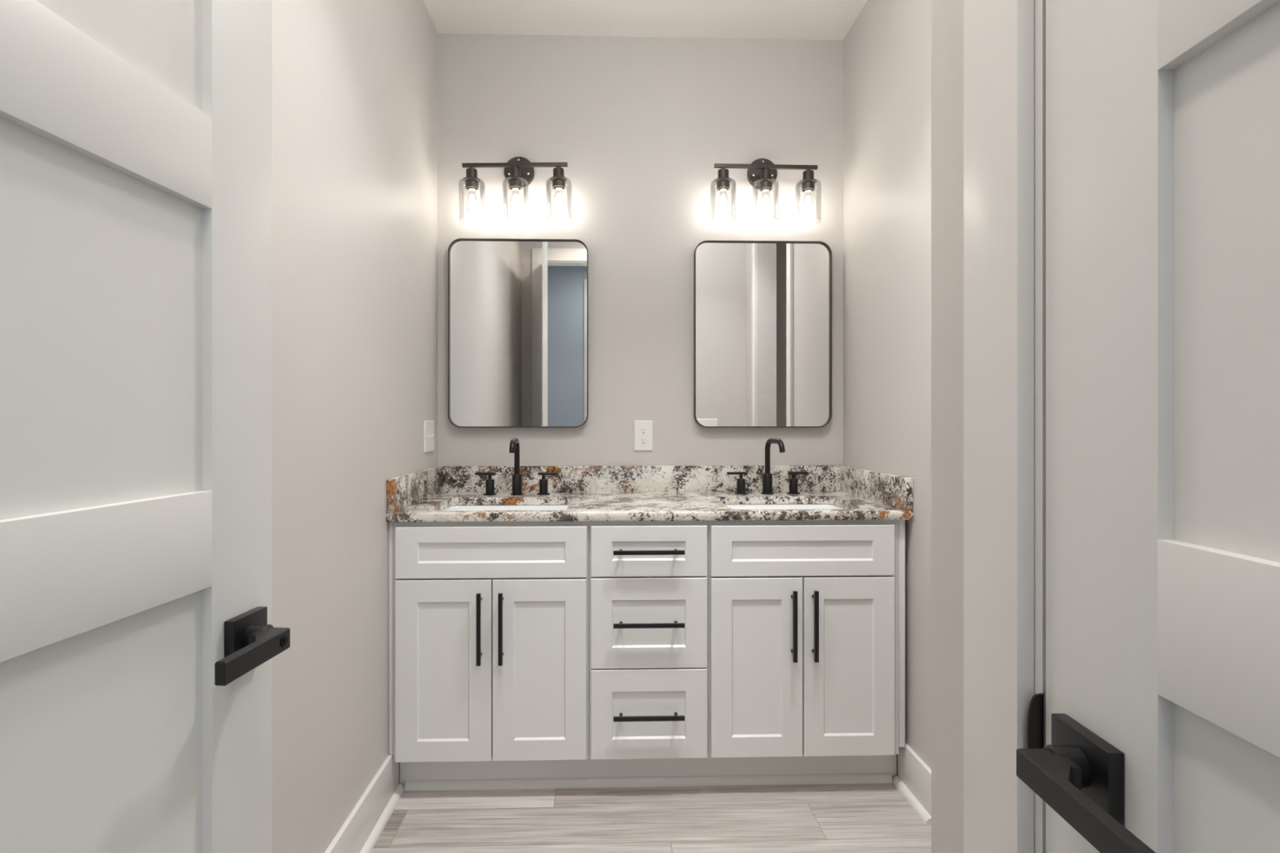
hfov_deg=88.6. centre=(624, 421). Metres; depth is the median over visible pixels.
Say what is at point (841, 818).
floor
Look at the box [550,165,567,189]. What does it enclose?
socket
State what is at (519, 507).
undermount sink
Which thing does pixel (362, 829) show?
baseboard
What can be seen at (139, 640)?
door
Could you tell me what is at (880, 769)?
toe kick
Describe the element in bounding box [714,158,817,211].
vanity light
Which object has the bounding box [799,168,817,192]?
socket
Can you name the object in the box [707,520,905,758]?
vanity cabinet
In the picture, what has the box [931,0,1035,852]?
door frame
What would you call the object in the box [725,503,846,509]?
undermount sink
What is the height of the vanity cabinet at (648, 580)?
0.745 m
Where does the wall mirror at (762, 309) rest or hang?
attached to the wall at (641, 126)
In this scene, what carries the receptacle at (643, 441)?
attached to the wall outlet at (643, 429)
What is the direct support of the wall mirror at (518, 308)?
attached to the wall at (641, 126)
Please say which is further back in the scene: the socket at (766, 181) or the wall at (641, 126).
the wall at (641, 126)
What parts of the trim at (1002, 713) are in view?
strike plate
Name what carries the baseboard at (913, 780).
attached to the wall at (887, 47)
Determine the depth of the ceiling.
2.52 m
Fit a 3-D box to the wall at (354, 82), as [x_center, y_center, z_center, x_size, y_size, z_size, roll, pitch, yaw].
[-0.761,-0.190,1.232,0.100,2.730,2.787,0,0,-2]
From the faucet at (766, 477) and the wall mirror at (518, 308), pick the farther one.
the wall mirror at (518, 308)
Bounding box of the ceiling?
[422,0,867,39]
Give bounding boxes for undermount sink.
[441,504,568,511]
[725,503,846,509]
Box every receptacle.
[640,426,647,434]
[640,437,647,444]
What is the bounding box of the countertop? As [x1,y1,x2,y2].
[386,465,913,522]
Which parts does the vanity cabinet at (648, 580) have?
drawer, drawer pull, drawer, drawer pull, drawer, drawer pull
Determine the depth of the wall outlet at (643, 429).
2.64 m
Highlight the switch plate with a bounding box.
[423,420,434,453]
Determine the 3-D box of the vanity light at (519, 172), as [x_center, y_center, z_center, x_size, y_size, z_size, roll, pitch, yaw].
[-0.426,-0.920,2.567,0.436,0.278,0.137,-1,0,-2]
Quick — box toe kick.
[400,754,897,791]
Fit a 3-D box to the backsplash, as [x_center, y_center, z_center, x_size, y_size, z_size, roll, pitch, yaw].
[0.069,0.229,2.639,1.638,0.103,0.020,0,0,-2]
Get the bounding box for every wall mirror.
[448,238,588,427]
[693,240,831,427]
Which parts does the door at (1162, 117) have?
lever, handle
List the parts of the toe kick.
shoe moulding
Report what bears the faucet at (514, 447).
on the countertop
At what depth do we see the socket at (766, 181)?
2.56 m
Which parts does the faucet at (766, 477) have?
lever, handle, spout, handle, lever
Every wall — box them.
[271,0,437,852]
[437,33,843,466]
[843,0,931,775]
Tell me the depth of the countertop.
2.44 m
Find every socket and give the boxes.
[462,166,480,191]
[506,165,524,190]
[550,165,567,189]
[714,166,732,191]
[757,167,774,191]
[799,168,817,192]
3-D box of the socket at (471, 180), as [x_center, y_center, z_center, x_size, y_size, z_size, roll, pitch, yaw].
[-0.594,-0.946,2.543,0.067,0.084,0.067,-1,0,-2]
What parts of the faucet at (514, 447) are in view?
lever, handle, spout, handle, lever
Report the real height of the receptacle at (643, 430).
0.030 m
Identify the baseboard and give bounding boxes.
[324,754,404,852]
[892,742,931,824]
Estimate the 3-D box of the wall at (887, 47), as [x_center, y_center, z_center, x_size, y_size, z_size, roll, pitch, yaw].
[0.978,-0.190,1.721,0.124,2.730,1.910,0,0,-2]
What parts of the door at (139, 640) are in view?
handle, lever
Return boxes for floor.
[370,781,931,852]
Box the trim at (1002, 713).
[963,0,1045,852]
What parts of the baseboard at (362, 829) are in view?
shoe moulding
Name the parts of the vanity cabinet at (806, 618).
door, door pull, false drawer, door pull, door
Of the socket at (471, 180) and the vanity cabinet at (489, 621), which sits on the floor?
the vanity cabinet at (489, 621)
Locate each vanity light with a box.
[462,156,567,210]
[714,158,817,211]
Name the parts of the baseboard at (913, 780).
shoe moulding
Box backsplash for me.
[441,465,839,492]
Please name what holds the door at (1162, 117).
in the door frame
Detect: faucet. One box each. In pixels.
[475,438,558,495]
[726,438,808,494]
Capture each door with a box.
[0,0,289,852]
[1016,0,1279,852]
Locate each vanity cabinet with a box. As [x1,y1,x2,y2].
[388,521,589,762]
[589,520,707,759]
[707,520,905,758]
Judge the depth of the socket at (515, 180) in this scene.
2.53 m
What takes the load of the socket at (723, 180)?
attached to the vanity light at (762, 173)
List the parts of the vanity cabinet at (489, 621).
door, door pull, false drawer, door pull, door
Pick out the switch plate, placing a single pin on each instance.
(428, 425)
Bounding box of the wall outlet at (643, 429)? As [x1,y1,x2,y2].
[634,420,653,451]

